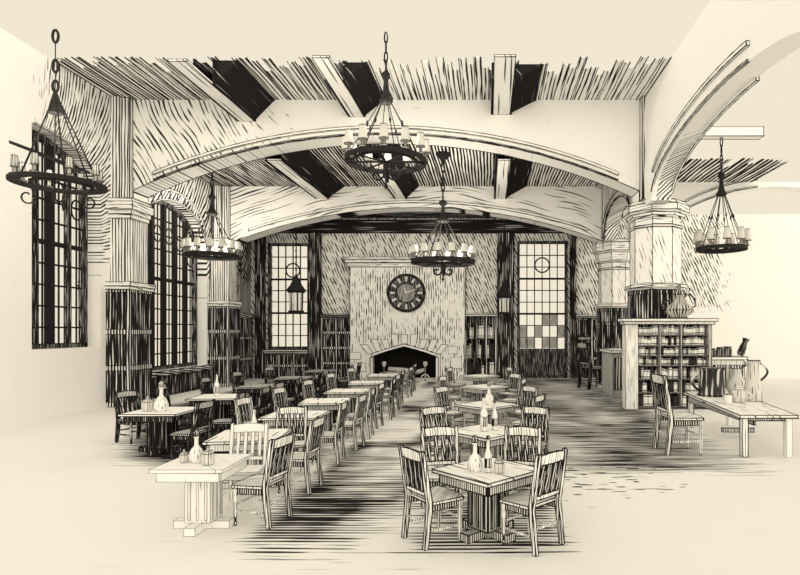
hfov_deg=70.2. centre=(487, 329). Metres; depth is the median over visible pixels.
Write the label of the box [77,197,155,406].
column
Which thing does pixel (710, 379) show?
tankard
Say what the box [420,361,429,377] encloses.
firedog
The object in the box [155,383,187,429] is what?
chair
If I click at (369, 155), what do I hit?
candle
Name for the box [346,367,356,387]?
chair
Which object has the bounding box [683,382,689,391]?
book
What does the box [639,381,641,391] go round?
book
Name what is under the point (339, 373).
chair
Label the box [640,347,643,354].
book
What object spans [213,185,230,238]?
column
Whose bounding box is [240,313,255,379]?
trim
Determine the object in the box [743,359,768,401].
pitcher
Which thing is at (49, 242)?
window
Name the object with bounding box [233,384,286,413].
square table
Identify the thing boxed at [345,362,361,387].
chair
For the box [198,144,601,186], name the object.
ceiling
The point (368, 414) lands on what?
chair
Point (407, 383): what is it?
chair
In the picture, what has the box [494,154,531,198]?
ceiling beam
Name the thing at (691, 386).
book
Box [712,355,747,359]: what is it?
countertop
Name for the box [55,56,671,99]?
ceiling
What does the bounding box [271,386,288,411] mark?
chair
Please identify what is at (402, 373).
chair
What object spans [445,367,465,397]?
chair
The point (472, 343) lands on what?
book
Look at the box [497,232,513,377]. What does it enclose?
trim
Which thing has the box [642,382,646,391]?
book
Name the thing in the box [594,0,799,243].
wall
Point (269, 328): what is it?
window
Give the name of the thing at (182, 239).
candle
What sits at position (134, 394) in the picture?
chair
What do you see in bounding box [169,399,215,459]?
chair
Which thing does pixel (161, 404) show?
carafe
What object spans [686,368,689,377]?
book
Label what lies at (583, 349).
chair
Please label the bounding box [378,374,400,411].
chair
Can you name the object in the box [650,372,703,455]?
chair
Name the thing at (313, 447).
chair
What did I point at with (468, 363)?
book
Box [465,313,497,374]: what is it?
bookcase
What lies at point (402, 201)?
trim
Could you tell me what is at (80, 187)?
lampshade
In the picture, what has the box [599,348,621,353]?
countertop
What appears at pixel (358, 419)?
chair
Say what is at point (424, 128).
trim
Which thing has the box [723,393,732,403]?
beaker
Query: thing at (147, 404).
lidded jar
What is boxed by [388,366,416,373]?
log
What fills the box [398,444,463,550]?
chair
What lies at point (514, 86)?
ceiling beam
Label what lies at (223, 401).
square table
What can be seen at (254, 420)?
bottle
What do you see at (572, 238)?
trim
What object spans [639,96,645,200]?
trim
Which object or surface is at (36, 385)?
wall
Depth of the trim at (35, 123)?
19.57 m
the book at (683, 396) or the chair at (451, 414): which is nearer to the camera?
the chair at (451, 414)
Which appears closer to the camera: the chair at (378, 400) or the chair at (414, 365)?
the chair at (378, 400)
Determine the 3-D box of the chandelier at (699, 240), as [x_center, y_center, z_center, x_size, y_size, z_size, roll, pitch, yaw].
[7.168,-4.199,17.196,1.658,3.523,1.642,0,0,0]
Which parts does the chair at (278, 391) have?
post, rail, post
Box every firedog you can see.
[381,361,386,373]
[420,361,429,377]
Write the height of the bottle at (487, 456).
0.399 m
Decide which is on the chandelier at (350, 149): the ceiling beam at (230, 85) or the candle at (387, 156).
the candle at (387, 156)
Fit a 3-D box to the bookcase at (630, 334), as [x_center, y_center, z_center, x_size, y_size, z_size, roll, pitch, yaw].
[5.070,0.958,15.850,2.693,2.576,0.567,0,0,0]
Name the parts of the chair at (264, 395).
post, rail, post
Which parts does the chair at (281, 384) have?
post, rail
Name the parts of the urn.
spout, lid, handle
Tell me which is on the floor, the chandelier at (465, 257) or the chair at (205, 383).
the chair at (205, 383)
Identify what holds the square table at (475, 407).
on the floor
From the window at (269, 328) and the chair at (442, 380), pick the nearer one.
the chair at (442, 380)
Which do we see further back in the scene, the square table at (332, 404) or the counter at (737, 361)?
the counter at (737, 361)
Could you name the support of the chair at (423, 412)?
on the floor
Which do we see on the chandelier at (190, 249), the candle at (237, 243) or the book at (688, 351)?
the candle at (237, 243)
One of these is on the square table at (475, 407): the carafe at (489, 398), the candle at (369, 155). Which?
the carafe at (489, 398)
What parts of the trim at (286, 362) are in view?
cap moulding, panel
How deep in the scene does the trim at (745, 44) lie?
12.32 m
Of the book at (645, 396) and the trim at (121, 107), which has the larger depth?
the trim at (121, 107)
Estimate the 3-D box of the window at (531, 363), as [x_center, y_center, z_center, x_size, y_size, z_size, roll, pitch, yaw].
[2.521,-0.945,26.040,2.345,6.392,0.234,0,0,0]
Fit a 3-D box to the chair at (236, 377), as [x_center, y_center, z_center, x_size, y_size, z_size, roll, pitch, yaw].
[-7.149,1.730,16.409,0.565,1.025,0.523,0,0,12]
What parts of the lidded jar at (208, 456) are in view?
lid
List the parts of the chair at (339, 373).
post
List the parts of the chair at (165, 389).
post, post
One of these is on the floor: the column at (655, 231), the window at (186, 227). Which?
the column at (655, 231)
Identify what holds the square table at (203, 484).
on the floor
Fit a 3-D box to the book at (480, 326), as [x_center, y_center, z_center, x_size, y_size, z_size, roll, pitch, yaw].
[-0.354,0.090,25.770,0.129,0.606,0.244,0,0,0]
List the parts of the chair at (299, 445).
post, rail, seat, leg, post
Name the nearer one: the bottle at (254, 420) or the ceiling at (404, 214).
the bottle at (254, 420)
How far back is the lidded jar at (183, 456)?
6.27 m
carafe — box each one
[154,381,168,411]
[188,429,202,462]
[467,435,482,472]
[485,381,493,404]
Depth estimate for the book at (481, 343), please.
25.66 m
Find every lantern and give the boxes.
[286,228,306,312]
[496,220,511,313]
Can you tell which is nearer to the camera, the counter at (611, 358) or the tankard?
the tankard
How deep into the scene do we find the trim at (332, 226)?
25.68 m
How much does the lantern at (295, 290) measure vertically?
4.473 m
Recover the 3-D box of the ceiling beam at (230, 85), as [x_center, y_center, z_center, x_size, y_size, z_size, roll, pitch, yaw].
[-6.875,-6.503,14.752,1.125,0.661,3.739,0,0,0]
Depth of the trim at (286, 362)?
25.86 m
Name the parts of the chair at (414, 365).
post, post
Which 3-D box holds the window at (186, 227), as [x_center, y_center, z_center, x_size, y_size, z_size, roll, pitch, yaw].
[-11.450,-1.566,19.750,0.190,5.928,4.336,0,0,0]
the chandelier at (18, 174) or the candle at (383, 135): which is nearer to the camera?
the chandelier at (18, 174)
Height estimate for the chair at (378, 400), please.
1.022 m
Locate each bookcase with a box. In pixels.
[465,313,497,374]
[575,315,596,377]
[617,318,718,408]
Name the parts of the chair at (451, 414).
post, rail, post, seat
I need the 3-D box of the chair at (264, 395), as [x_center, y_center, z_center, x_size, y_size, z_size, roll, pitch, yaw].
[-5.010,1.730,11.999,0.565,1.025,0.523,0,0,0]
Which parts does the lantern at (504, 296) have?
chain, glass, frame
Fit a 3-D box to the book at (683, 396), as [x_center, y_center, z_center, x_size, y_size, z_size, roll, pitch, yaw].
[5.535,2.005,15.909,0.142,0.302,0.256,0,0,0]
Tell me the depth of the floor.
7.00 m
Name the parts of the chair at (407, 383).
post, post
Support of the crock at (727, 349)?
on the counter at (737, 361)
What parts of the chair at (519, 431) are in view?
post, rail, rail, post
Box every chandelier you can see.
[6,29,107,210]
[180,172,241,260]
[341,32,429,188]
[408,151,477,280]
[693,137,750,253]
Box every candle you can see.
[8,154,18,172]
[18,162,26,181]
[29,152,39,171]
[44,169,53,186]
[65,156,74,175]
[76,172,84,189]
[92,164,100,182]
[95,171,102,188]
[180,238,186,252]
[184,237,191,250]
[193,236,200,250]
[200,243,205,250]
[205,237,212,250]
[218,238,224,251]
[228,239,234,253]
[234,241,240,254]
[341,135,346,157]
[344,128,353,151]
[349,142,356,160]
[358,124,367,146]
[364,154,372,166]
[379,123,388,145]
[384,153,391,169]
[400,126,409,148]
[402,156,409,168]
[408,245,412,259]
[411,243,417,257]
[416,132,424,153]
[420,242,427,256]
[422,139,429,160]
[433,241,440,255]
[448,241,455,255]
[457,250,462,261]
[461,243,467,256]
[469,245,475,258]
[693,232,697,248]
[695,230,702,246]
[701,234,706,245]
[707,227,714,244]
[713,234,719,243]
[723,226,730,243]
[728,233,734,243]
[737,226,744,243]
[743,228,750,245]
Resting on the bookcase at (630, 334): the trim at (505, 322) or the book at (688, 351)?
the book at (688, 351)
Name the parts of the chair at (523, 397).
seat, post, rail, post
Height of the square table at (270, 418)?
0.758 m
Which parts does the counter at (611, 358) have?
door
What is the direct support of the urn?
on the bookcase at (630, 334)
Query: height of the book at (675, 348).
0.235 m
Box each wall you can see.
[0,28,250,428]
[231,182,799,251]
[251,214,799,377]
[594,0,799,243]
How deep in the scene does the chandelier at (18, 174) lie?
9.31 m
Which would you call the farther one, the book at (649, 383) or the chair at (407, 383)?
the chair at (407, 383)
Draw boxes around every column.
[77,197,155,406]
[207,238,241,386]
[592,239,629,384]
[623,198,689,317]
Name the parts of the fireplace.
hearth moulding, cornice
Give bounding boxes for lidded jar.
[142,396,152,411]
[179,449,188,462]
[201,446,214,465]
[494,456,504,473]
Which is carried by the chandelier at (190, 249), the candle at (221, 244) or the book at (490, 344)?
the candle at (221, 244)
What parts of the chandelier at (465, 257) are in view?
rod, rod, crown, chain, rod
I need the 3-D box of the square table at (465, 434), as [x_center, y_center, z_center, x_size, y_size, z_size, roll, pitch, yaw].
[-0.020,1.866,8.350,0.944,0.748,0.944,0,0,-45]
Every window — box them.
[32,129,87,348]
[148,201,196,370]
[267,243,307,348]
[517,241,567,377]
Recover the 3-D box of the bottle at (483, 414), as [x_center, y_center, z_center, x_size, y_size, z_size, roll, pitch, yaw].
[-0.060,1.225,8.300,0.117,0.563,0.116,0,0,0]
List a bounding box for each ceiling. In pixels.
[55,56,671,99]
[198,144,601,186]
[348,205,626,217]
[676,158,786,181]
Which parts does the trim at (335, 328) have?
cap moulding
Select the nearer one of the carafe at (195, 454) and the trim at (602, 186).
the carafe at (195, 454)
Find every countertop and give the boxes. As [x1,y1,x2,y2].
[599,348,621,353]
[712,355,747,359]
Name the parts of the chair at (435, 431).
post, seat, rail, rail, post, leg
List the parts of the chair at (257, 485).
leg, leg, seat, post, rail, rail, post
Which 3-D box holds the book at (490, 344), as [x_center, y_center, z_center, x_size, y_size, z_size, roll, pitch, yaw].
[0.106,0.950,25.770,0.129,0.686,0.244,0,0,0]
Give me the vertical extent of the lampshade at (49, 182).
0.336 m
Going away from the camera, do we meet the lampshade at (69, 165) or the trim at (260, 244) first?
the lampshade at (69, 165)
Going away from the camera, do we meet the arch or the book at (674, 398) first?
the book at (674, 398)
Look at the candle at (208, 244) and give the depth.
18.73 m
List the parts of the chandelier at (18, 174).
rod, rod, crown, chain, rod, rod, rod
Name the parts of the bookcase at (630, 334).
panel, shelf, shelf, shelf, panel, shelf, shelf, shelf, shelf, panel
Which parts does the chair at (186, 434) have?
leg, seat, post, rail, rail, post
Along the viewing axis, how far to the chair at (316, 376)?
15.52 m
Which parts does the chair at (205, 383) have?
post, rail, post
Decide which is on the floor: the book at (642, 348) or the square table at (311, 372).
the square table at (311, 372)
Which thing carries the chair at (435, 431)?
on the floor
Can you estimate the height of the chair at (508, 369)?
1.022 m
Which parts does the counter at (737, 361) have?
door, door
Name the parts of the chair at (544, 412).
post, seat, rail, post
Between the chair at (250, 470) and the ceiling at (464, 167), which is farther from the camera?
the ceiling at (464, 167)
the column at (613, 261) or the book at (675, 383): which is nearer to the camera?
the book at (675, 383)
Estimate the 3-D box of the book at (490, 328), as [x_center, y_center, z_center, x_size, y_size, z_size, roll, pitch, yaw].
[0.131,0.130,25.770,0.129,0.526,0.244,0,0,0]
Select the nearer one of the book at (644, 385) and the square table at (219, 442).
the square table at (219, 442)
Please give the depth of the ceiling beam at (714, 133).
17.06 m
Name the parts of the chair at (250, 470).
post, seat, rail, rail, post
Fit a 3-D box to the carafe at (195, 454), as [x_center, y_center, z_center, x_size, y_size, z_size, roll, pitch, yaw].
[-3.280,1.303,6.300,0.160,0.375,0.156,0,0,0]
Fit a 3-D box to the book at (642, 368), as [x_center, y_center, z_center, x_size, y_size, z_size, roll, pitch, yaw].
[4.361,1.216,15.909,0.082,0.323,0.256,0,0,0]
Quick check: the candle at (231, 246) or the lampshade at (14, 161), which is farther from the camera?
the candle at (231, 246)
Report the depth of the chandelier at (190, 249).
19.41 m
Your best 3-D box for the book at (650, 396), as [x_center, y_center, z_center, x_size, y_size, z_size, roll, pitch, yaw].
[4.587,1.986,15.909,0.142,0.339,0.256,0,0,0]
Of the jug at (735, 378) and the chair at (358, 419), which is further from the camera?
the jug at (735, 378)
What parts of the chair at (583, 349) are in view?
post, rail, post, seat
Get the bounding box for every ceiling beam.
[167,58,274,121]
[265,150,343,198]
[312,55,381,116]
[367,144,418,198]
[491,54,543,114]
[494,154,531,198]
[701,127,764,139]
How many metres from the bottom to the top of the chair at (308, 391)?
1.022 m
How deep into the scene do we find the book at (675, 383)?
15.80 m
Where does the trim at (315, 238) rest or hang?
attached to the wall at (754, 293)
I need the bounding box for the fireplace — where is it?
[343,257,467,380]
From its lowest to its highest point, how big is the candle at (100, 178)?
0.336 m
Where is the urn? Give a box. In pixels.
[662,284,695,317]
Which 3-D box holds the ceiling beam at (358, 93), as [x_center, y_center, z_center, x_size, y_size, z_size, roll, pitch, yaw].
[-3.605,-6.569,14.802,1.085,0.531,3.639,0,0,0]
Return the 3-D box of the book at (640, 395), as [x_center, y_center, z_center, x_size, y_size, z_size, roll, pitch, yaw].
[4.315,1.986,15.909,0.142,0.339,0.256,0,0,0]
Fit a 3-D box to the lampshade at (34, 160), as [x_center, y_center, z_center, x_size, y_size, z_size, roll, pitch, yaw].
[-7.144,-2.630,8.822,0.154,0.336,0.153,0,0,0]
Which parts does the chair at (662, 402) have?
post, rail, rail, post, seat, leg, leg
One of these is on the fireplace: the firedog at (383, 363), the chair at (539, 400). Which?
the firedog at (383, 363)
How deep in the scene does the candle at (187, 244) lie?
18.80 m
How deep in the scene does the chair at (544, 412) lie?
8.92 m
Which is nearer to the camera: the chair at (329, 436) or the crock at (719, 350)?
the chair at (329, 436)
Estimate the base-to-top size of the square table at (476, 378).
0.748 m
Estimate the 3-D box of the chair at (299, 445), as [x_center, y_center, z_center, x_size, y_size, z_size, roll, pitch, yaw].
[-3.106,1.730,8.760,0.517,1.018,0.559,0,0,-10]
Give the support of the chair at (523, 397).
on the floor
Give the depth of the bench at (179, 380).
19.77 m
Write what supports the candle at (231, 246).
on the chandelier at (190, 249)
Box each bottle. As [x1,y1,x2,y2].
[214,372,219,396]
[251,406,256,435]
[480,394,487,431]
[484,435,491,472]
[492,400,497,429]
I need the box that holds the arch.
[133,100,639,203]
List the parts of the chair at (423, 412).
post, rail, seat, post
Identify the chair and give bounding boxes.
[113,389,146,443]
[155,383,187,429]
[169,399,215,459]
[199,376,213,411]
[212,391,246,435]
[223,422,268,509]
[230,371,250,406]
[231,432,295,528]
[233,396,274,428]
[244,386,270,422]
[255,381,285,412]
[263,366,285,383]
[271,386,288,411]
[275,406,307,475]
[277,415,325,494]
[287,377,302,405]
[299,373,318,401]
[301,379,315,398]
[311,400,347,464]
[316,370,328,397]
[324,367,340,397]
[325,373,336,390]
[332,393,366,450]
[336,364,353,387]
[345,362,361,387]
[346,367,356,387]
[346,387,375,438]
[364,382,384,428]
[372,378,395,419]
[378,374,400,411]
[385,370,404,404]
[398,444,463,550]
[403,363,416,391]
[403,366,413,397]
[419,405,462,467]
[420,425,462,515]
[433,385,465,426]
[437,375,462,410]
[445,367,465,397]
[493,367,512,396]
[496,373,521,401]
[499,447,567,556]
[502,378,526,419]
[503,425,541,507]
[507,385,538,424]
[509,405,549,470]
[510,394,545,440]
[576,342,601,389]
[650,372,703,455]
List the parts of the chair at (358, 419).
seat, post, rail, post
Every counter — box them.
[599,348,621,396]
[712,355,747,390]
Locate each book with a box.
[467,327,469,337]
[467,362,469,374]
[469,343,471,357]
[472,343,473,357]
[477,343,478,357]
[479,325,481,337]
[481,343,482,357]
[489,327,491,337]
[489,343,491,357]
[489,362,491,374]
[491,343,493,357]
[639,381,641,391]
[639,394,642,405]
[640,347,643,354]
[641,367,643,377]
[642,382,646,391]
[643,394,647,405]
[648,382,651,391]
[648,394,652,405]
[664,325,668,333]
[666,367,671,377]
[668,380,673,391]
[671,395,678,405]
[672,368,676,377]
[673,347,678,354]
[674,381,676,391]
[682,395,686,405]
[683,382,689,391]
[686,348,690,354]
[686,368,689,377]
[688,382,693,391]
[692,336,697,344]
[695,358,700,364]
[696,347,701,354]
[697,325,702,333]
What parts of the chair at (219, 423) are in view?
seat, post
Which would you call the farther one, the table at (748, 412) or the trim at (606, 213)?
the trim at (606, 213)
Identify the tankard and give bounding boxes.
[690,367,724,396]
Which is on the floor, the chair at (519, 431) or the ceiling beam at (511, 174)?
the chair at (519, 431)
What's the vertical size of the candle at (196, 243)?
0.479 m
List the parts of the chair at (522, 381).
seat, post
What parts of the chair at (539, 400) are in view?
seat, post, rail, post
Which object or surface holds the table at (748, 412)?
on the floor
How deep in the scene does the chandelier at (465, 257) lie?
18.10 m
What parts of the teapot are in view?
lid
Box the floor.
[0,378,799,574]
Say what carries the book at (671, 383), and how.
on the bookcase at (630, 334)
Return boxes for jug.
[724,364,745,392]
[737,338,748,355]
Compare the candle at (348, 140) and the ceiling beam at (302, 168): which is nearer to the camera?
the candle at (348, 140)
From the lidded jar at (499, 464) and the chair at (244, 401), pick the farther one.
the chair at (244, 401)
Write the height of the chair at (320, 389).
1.025 m
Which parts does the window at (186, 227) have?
frame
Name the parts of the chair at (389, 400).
post, post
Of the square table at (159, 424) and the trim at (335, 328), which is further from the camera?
the trim at (335, 328)
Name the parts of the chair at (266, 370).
post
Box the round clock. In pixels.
[387,273,425,311]
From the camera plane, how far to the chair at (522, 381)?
13.97 m
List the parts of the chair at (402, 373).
post, post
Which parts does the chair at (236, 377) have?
post, rail, post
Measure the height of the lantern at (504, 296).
4.504 m
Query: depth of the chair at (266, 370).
18.66 m
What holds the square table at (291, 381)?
on the floor
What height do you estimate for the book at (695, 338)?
0.253 m
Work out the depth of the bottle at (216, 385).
12.47 m
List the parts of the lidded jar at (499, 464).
lid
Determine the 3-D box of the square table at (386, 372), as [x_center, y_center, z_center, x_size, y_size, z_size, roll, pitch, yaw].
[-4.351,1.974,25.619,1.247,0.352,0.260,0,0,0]
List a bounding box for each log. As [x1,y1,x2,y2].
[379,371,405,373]
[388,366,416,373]
[404,368,426,377]
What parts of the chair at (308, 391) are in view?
post, rail, post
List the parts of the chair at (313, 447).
leg, seat, post, rail, rail, post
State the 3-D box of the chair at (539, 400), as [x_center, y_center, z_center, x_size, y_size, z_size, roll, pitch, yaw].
[0.755,1.730,10.679,0.563,1.022,0.521,0,0,30]
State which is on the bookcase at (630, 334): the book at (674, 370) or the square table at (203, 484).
the book at (674, 370)
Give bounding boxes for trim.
[34,122,206,250]
[111,96,133,197]
[152,125,618,180]
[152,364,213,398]
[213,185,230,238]
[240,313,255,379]
[248,200,587,230]
[255,237,265,378]
[262,349,308,376]
[279,220,565,233]
[308,232,321,369]
[319,314,349,377]
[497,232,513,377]
[570,235,575,378]
[601,185,603,238]
[603,190,629,240]
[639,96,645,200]
[650,40,759,193]
[684,179,757,207]
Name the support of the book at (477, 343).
on the bookcase at (471, 319)
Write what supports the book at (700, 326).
on the bookcase at (630, 334)
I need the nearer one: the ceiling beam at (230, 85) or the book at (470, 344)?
the ceiling beam at (230, 85)
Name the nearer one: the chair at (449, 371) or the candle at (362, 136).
the candle at (362, 136)
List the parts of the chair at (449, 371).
post, post, seat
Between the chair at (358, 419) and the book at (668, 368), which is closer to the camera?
the chair at (358, 419)
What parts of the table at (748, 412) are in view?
leg, leg, leg, leg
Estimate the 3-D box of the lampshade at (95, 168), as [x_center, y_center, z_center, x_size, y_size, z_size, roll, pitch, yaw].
[-6.625,-2.630,9.457,0.154,0.336,0.153,0,0,0]
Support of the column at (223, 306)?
on the floor
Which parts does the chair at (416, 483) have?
post, rail, rail, post, seat, leg, leg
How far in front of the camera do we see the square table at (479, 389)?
14.73 m
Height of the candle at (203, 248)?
0.479 m
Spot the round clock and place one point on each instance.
(406, 292)
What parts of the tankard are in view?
handle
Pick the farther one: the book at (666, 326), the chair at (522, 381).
the book at (666, 326)
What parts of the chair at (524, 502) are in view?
leg, seat, leg, post, rail, rail, post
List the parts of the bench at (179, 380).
panel, cap moulding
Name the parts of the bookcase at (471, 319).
shelf, shelf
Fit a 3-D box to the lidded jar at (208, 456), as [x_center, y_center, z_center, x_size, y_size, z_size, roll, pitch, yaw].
[-3.100,1.391,6.200,0.132,0.210,0.130,0,0,0]
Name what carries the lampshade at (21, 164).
on the chandelier at (18, 174)
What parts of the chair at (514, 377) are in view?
seat, post, rail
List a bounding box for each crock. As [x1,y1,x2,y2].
[712,348,715,356]
[716,347,723,356]
[723,346,731,356]
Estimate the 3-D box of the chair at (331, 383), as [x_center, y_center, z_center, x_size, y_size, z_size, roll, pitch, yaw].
[-4.229,1.730,15.810,0.563,1.022,0.521,0,0,13]
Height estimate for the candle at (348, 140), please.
0.469 m
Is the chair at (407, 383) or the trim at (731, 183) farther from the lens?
the trim at (731, 183)
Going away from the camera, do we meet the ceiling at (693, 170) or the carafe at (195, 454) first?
the carafe at (195, 454)
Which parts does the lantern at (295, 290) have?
glass, frame, chain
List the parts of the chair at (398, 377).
post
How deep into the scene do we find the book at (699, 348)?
15.80 m
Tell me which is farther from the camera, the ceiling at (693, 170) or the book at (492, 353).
the book at (492, 353)
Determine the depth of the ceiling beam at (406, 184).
20.57 m
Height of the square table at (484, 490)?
0.728 m
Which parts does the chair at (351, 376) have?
post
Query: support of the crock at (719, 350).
on the counter at (737, 361)
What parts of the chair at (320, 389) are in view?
post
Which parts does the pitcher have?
handle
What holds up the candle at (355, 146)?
on the chandelier at (350, 149)
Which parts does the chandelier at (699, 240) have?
rod, rod, rod, rod, crown, chain, rod, rod, rod, rod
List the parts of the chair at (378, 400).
post, post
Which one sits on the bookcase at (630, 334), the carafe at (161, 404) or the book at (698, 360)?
the book at (698, 360)
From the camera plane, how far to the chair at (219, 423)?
10.70 m
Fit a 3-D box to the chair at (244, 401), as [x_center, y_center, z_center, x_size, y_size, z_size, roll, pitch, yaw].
[-4.200,1.730,10.108,0.559,1.018,0.517,0,0,10]
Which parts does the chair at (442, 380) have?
post, seat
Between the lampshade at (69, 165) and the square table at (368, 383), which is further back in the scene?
the square table at (368, 383)
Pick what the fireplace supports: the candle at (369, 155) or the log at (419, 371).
the log at (419, 371)
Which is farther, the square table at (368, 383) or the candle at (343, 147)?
the square table at (368, 383)
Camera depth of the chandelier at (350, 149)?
12.32 m
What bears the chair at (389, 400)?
on the floor
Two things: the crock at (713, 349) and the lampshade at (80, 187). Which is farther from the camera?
the crock at (713, 349)
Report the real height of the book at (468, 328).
0.526 m
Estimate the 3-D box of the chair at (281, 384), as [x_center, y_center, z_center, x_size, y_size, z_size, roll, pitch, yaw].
[-5.110,1.730,13.094,0.565,1.025,0.523,0,0,7]
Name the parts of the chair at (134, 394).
post, rail, leg, post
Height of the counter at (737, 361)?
1.454 m
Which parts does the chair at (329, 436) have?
seat, post, post, rail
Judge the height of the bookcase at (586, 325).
2.954 m
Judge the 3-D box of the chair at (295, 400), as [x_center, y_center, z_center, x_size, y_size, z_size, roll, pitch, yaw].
[-5.060,1.730,14.306,0.565,1.025,0.523,0,0,-10]
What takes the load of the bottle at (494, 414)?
on the square table at (465, 434)
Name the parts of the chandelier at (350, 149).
rod, rod, rod, crown, chain, rod, rod, rod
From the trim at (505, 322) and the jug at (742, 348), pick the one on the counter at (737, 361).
the jug at (742, 348)
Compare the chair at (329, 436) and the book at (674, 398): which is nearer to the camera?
the chair at (329, 436)
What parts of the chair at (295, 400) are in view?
post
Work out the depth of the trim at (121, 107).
16.41 m
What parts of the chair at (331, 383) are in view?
post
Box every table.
[117,406,193,455]
[149,454,252,536]
[185,393,249,432]
[201,428,292,494]
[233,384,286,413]
[257,410,330,453]
[273,376,312,400]
[298,397,351,434]
[302,369,337,387]
[323,388,371,420]
[348,380,384,404]
[366,374,398,392]
[431,457,533,543]
[452,423,523,458]
[454,401,518,424]
[459,384,508,414]
[460,374,500,398]
[683,392,798,456]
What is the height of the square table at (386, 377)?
0.758 m
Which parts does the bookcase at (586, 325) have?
cap moulding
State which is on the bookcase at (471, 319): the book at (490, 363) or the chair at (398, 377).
the book at (490, 363)
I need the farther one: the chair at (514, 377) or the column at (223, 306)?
the column at (223, 306)
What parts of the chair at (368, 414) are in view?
seat, post, post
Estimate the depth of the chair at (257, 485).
6.42 m
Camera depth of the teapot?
11.35 m
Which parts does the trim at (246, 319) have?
panel, cap moulding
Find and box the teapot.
[724,384,752,402]
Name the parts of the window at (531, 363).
panel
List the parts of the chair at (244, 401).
post, rail, post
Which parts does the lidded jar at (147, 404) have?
lid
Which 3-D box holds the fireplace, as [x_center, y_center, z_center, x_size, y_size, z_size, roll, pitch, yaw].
[-3.640,-0.511,25.237,5.728,5.533,1.407,0,0,0]
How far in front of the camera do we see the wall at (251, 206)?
22.50 m
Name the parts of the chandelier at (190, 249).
rod, rod, crown, chain, rod, rod, rod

